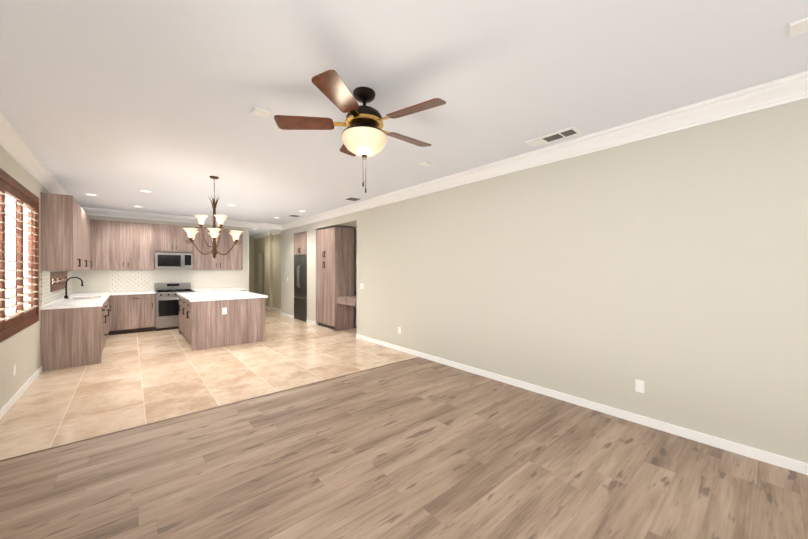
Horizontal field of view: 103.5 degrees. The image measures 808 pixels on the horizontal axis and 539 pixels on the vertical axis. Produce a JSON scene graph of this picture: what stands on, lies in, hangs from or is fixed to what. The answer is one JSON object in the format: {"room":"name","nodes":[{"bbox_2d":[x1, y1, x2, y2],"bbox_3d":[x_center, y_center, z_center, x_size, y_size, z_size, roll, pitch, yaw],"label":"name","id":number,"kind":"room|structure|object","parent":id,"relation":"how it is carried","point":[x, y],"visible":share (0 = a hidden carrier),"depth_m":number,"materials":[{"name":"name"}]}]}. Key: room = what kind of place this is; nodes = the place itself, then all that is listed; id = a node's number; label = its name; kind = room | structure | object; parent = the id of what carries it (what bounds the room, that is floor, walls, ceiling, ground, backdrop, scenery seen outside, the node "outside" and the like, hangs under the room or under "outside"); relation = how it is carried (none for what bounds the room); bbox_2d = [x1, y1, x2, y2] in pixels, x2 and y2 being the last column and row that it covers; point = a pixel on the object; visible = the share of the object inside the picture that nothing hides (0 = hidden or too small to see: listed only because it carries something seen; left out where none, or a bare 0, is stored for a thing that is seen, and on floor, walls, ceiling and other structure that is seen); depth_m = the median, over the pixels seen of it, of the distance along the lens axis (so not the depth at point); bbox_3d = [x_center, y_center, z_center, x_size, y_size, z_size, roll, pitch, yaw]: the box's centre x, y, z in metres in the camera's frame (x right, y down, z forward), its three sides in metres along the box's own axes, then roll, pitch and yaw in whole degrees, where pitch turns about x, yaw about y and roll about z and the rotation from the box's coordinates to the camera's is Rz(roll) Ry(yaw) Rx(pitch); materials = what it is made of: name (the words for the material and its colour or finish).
{"room":"living room","nodes":[
{"label":"living room","id":0,"kind":"room"},
{"bbox_2d":[0,146,64,409],"bbox_3d":[-3.303,0.043,2.243,0.150,2.830,12.750,0,0,-41],"label":"wall","id":1,"kind":"structure","parent":0,"point":[21,350],"depth_m":3.78,"materials":[{"name":"beige paint"}]},
{"bbox_2d":[13,364,15,375],"bbox_3d":[-4.277,1.106,3.499,0.005,0.116,0.070,0,0,-41],"label":"outlet","id":2,"kind":"object","parent":1,"relation":"attached to","point":[14,367],"depth_m":3.49,"materials":[{"name":"white plastic"}]},
{"bbox_2d":[0,168,38,342],"bbox_3d":[-4.046,-0.139,3.193,0.102,1.690,3.100,0,0,-41],"label":"window shutters","id":3,"kind":"object","parent":1,"relation":"attached to","point":[22,316],"visible":1,"depth_m":3.70,"materials":[{"name":"brown wood"}]},
{"bbox_2d":[50,271,66,291],"bbox_3d":[-6.193,0.198,5.693,0.102,0.325,1.710,0,0,-41],"label":"blinds","id":4,"kind":"object","parent":1,"relation":"attached to","point":[61,276],"visible":0.85,"depth_m":5.57,"materials":[{"name":"brown wood"}]},
{"bbox_2d":[41,192,80,271],"bbox_3d":[-5.383,-0.542,5.030,0.322,1.110,1.030,0,0,-41],"label":"upper cabinet","id":5,"kind":"object","parent":1,"relation":"attached to","point":[60,213],"depth_m":4.66,"materials":[{"name":"laminate"}]},
{"bbox_2d":[81,208,88,269],"bbox_3d":[-6.079,-0.544,5.836,0.319,1.110,1.100,0,0,-41],"label":"upper cabinet","id":6,"kind":"object","parent":1,"relation":"attached to","point":[84,217],"depth_m":5.96,"materials":[{"name":"laminate"}]},
{"bbox_2d":[89,217,92,269],"bbox_3d":[-6.970,-0.547,6.906,0.360,1.110,0.589,0,0,-41],"label":"upper cabinet","id":7,"kind":"object","parent":1,"relation":"attached to","point":[90,220],"depth_m":6.99,"materials":[{"name":"laminate"}]},
{"bbox_2d":[73,215,253,292],"bbox_3d":[-5.600,0.029,8.576,4.620,2.830,0.150,0,0,-41],"label":"wall","id":8,"kind":"structure","parent":0,"point":[95,281],"depth_m":7.83,"materials":[{"name":"beige paint"}]},
{"bbox_2d":[93,220,156,271],"bbox_3d":[-6.545,-0.548,7.450,1.114,1.110,0.319,0,0,-41],"label":"upper cabinet","id":9,"kind":"object","parent":8,"relation":"attached to","point":[118,246],"depth_m":7.34,"materials":[{"name":"laminate"}]},
{"bbox_2d":[157,224,192,251],"bbox_3d":[-5.832,-0.777,8.062,0.766,0.655,0.319,0,0,-41],"label":"upper cabinet","id":10,"kind":"object","parent":8,"relation":"attached to","point":[169,237],"depth_m":7.93,"materials":[{"name":"laminate"}]},
{"bbox_2d":[155,251,191,269],"bbox_3d":[-5.801,-0.223,8.027,0.756,0.446,0.414,0,0,-41],"label":"microwave","id":11,"kind":"object","parent":10,"relation":"attached to","point":[168,260],"visible":1,"depth_m":7.88,"materials":[{"name":"silver metal"}]},
{"bbox_2d":[189,228,242,271],"bbox_3d":[-5.090,-0.551,8.697,1.187,1.110,0.322,0,0,-41],"label":"upper cabinet","id":12,"kind":"object","parent":8,"relation":"attached to","point":[232,261],"depth_m":8.59,"materials":[{"name":"laminate"}]},
{"bbox_2d":[0,308,417,459],"bbox_3d":[-4.396,1.495,8.137,6.170,0.100,10.390,0,0,-41],"label":"floor","id":13,"kind":"structure","parent":0,"point":[130,380],"depth_m":4.29,"materials":[{"name":"beige tile"}]},
{"bbox_2d":[41,308,104,370],"bbox_3d":[-5.143,1.012,4.983,0.622,0.880,0.640,0,0,-41],"label":"base cabinet","id":14,"kind":"object","parent":13,"relation":"on","point":[77,329],"depth_m":4.73,"materials":[{"name":"laminate"}]},
{"bbox_2d":[41,292,108,307],"bbox_3d":[-5.987,0.549,5.978,0.640,0.040,3.282,0,0,-41],"label":"countertop","id":15,"kind":"structure","parent":14,"relation":"on","point":[102,296],"depth_m":5.14,"materials":[{"name":"white stone"}]},
{"bbox_2d":[65,276,84,299],"bbox_3d":[-6.151,0.332,5.947,0.253,0.395,0.131,0,0,-41],"label":"faucet","id":16,"kind":"object","parent":15,"relation":"on","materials":[{"name":"black metal"}]},
{"bbox_2d":[73,296,96,299],"bbox_3d":[-6.008,0.663,6.019,0.408,0.212,0.768,0,0,-41],"label":"sink","id":17,"kind":"object","parent":15,"relation":"in","point":[74,297],"depth_m":6.25,"materials":[{"name":"white ceramic"}]},
{"bbox_2d":[191,288,244,291],"bbox_3d":[-4.980,0.543,8.584,1.201,0.040,0.640,0,0,-41],"label":"countertop","id":18,"kind":"structure","parent":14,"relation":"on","point":[194,289],"depth_m":8.42,"materials":[{"name":"white stone"}]},
{"bbox_2d":[105,300,108,341],"bbox_3d":[-6.004,1.009,5.983,0.619,0.880,0.760,0,0,-41],"label":"base cabinet","id":19,"kind":"object","parent":13,"relation":"on","point":[106,301],"depth_m":6.14,"materials":[{"name":"laminate"}]},
{"bbox_2d":[109,292,154,334],"bbox_3d":[-6.334,1.006,7.437,0.813,0.880,0.619,0,0,-41],"label":"base cabinet","id":20,"kind":"object","parent":13,"relation":"on","point":[127,314],"depth_m":7.19,"materials":[{"name":"laminate"}]},
{"bbox_2d":[109,292,152,295],"bbox_3d":[-6.312,0.546,7.441,0.773,0.040,0.640,0,0,-41],"label":"countertop","id":21,"kind":"structure","parent":20,"relation":"on","point":[110,293],"depth_m":7.27,"materials":[{"name":"white stone"}]},
{"bbox_2d":[154,282,193,330],"bbox_3d":[-5.700,0.888,7.912,0.760,1.115,0.700,0,0,-41],"label":"range","id":22,"kind":"object","parent":13,"relation":"on","point":[166,307],"visible":0.67,"depth_m":7.64,"materials":[{"name":"silver metal"}]},
{"bbox_2d":[177,294,264,350],"bbox_3d":[-3.955,1.008,6.817,1.286,0.880,2.006,0,0,-41],"label":"kitchen island","id":23,"kind":"object","parent":13,"relation":"on","point":[212,319],"depth_m":6.05,"materials":[{"name":"laminate"}]},
{"bbox_2d":[181,290,267,301],"bbox_3d":[-3.945,0.548,6.828,1.330,0.040,2.080,0,0,-41],"label":"island countertop","id":24,"kind":"structure","parent":23,"relation":"on","point":[213,296],"depth_m":6.47,"materials":[{"name":"white stone"}]},
{"bbox_2d":[294,256,306,320],"bbox_3d":[-2.682,0.537,9.251,0.836,1.810,0.886,0,0,-41],"label":"refrigerator","id":25,"kind":"object","parent":13,"relation":"on","point":[300,288],"visible":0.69,"depth_m":8.98,"materials":[{"name":"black metal"}]},
{"bbox_2d":[316,227,353,330],"bbox_3d":[-1.757,0.220,8.032,0.521,2.450,1.036,0,0,-41],"label":"tall cabinet","id":26,"kind":"object","parent":13,"relation":"on","point":[334,245],"depth_m":7.69,"materials":[{"name":"laminate"}]},
{"bbox_2d":[0,357,807,538],"bbox_3d":[0.636,1.511,1.320,4.920,0.100,6.510,0,0,-41],"label":"floor","id":27,"kind":"structure","parent":0,"point":[419,448],"depth_m":2.26,"materials":[{"name":"laminate"}]},
{"bbox_2d":[0,357,418,461],"bbox_3d":[-1.485,1.453,3.789,4.620,0.003,0.024,0,0,-41],"label":"transition strip","id":28,"kind":"object","parent":27,"relation":"on","point":[184,415],"depth_m":3.11,"materials":[{"name":"brown wood"}]},
{"bbox_2d":[0,0,807,235],"bbox_3d":[-2.275,-1.429,5.661,6.170,0.100,16.900,0,0,-41],"label":"ceiling","id":29,"kind":"structure","parent":0,"point":[115,104],"depth_m":2.30,"materials":[{"name":"white paint"}]},
{"bbox_2d":[84,190,305,228],"bbox_3d":[-5.097,-1.380,8.003,3.988,0.009,4.558,0,0,-41],"label":"recessed light","id":30,"kind":"object","parent":29,"relation":"in","point":[146,191],"visible":1,"depth_m":5.94,"materials":[{"name":"white"}]},
{"bbox_2d":[183,176,242,258],"bbox_3d":[-2.823,-0.770,4.743,0.800,1.215,0.829,0,0,-41],"label":"chandelier","id":31,"kind":"object","parent":29,"relation":"hanging from","point":[214,230],"visible":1,"depth_m":4.68,"materials":[{"name":"white glass"}]},
{"bbox_2d":[274,70,445,192],"bbox_3d":[-0.271,-0.985,2.502,1.252,0.775,1.305,0,0,-41],"label":"ceiling fan","id":32,"kind":"object","parent":29,"relation":"hanging from","point":[364,134],"visible":1,"depth_m":2.36,"materials":[{"name":"brown wood"}]},
{"bbox_2d":[251,17,807,216],"bbox_3d":[-0.996,-1.366,4.407,2.645,0.020,8.370,0,0,-41],"label":"fittings","id":33,"kind":"object","parent":29,"relation":"attached to","point":[798,27],"visible":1,"depth_m":3.15,"materials":[{"name":"white"}]},
{"bbox_2d":[254,98,807,462],"bbox_3d":[-0.522,0.032,7.170,1.250,2.830,16.600,0,0,-41],"label":"wall","id":34,"kind":"structure","parent":0,"point":[670,270],"depth_m":3.09,"materials":[{"name":"beige paint"}]},
{"bbox_2d":[294,232,306,255],"bbox_3d":[-2.730,-0.728,9.207,0.641,0.620,0.902,0,0,-41],"label":"upper cabinet","id":35,"kind":"object","parent":34,"relation":"attached to","point":[300,243],"visible":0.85,"depth_m":8.99,"materials":[{"name":"laminate"}]},
{"bbox_2d":[336,295,356,306],"bbox_3d":[-1.111,0.712,7.301,0.495,0.159,0.916,0,0,-41],"label":"desk","id":36,"kind":"object","parent":34,"relation":"attached to","point":[336,300],"depth_m":7.19,"materials":[{"name":"laminate"}]},
{"bbox_2d":[0,306,807,474],"bbox_3d":[-2.506,1.410,5.469,5.260,0.082,16.600,0,0,-41],"label":"baseboard","id":37,"kind":"structure","parent":34,"relation":"attached to","point":[767,457],"depth_m":3.16,"materials":[{"name":"white"}]},
{"bbox_2d":[0,71,807,238],"bbox_3d":[-2.654,-1.300,5.336,4.870,0.155,16.600,0,0,-41],"label":"crown molding","id":38,"kind":"structure","parent":34,"relation":"attached to","point":[770,94],"depth_m":3.39,"materials":[{"name":"white"}]},
{"bbox_2d":[635,379,643,392],"bbox_3d":[2.226,1.102,3.008,0.007,0.116,0.070,0,0,-41],"label":"outlet","id":39,"kind":"object","parent":34,"relation":"attached to","point":[639,385],"depth_m":3.01,"materials":[{"name":"white plastic"}]},
{"label":"outside","id":40,"kind":"structure","parent":0,"visible":0},
{"bbox_2d":[5,194,52,311],"bbox_3d":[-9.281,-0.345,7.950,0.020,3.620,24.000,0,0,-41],"label":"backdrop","id":41,"kind":"structure","parent":40,"point":[9,247],"depth_m":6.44,"materials":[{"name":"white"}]}
]}

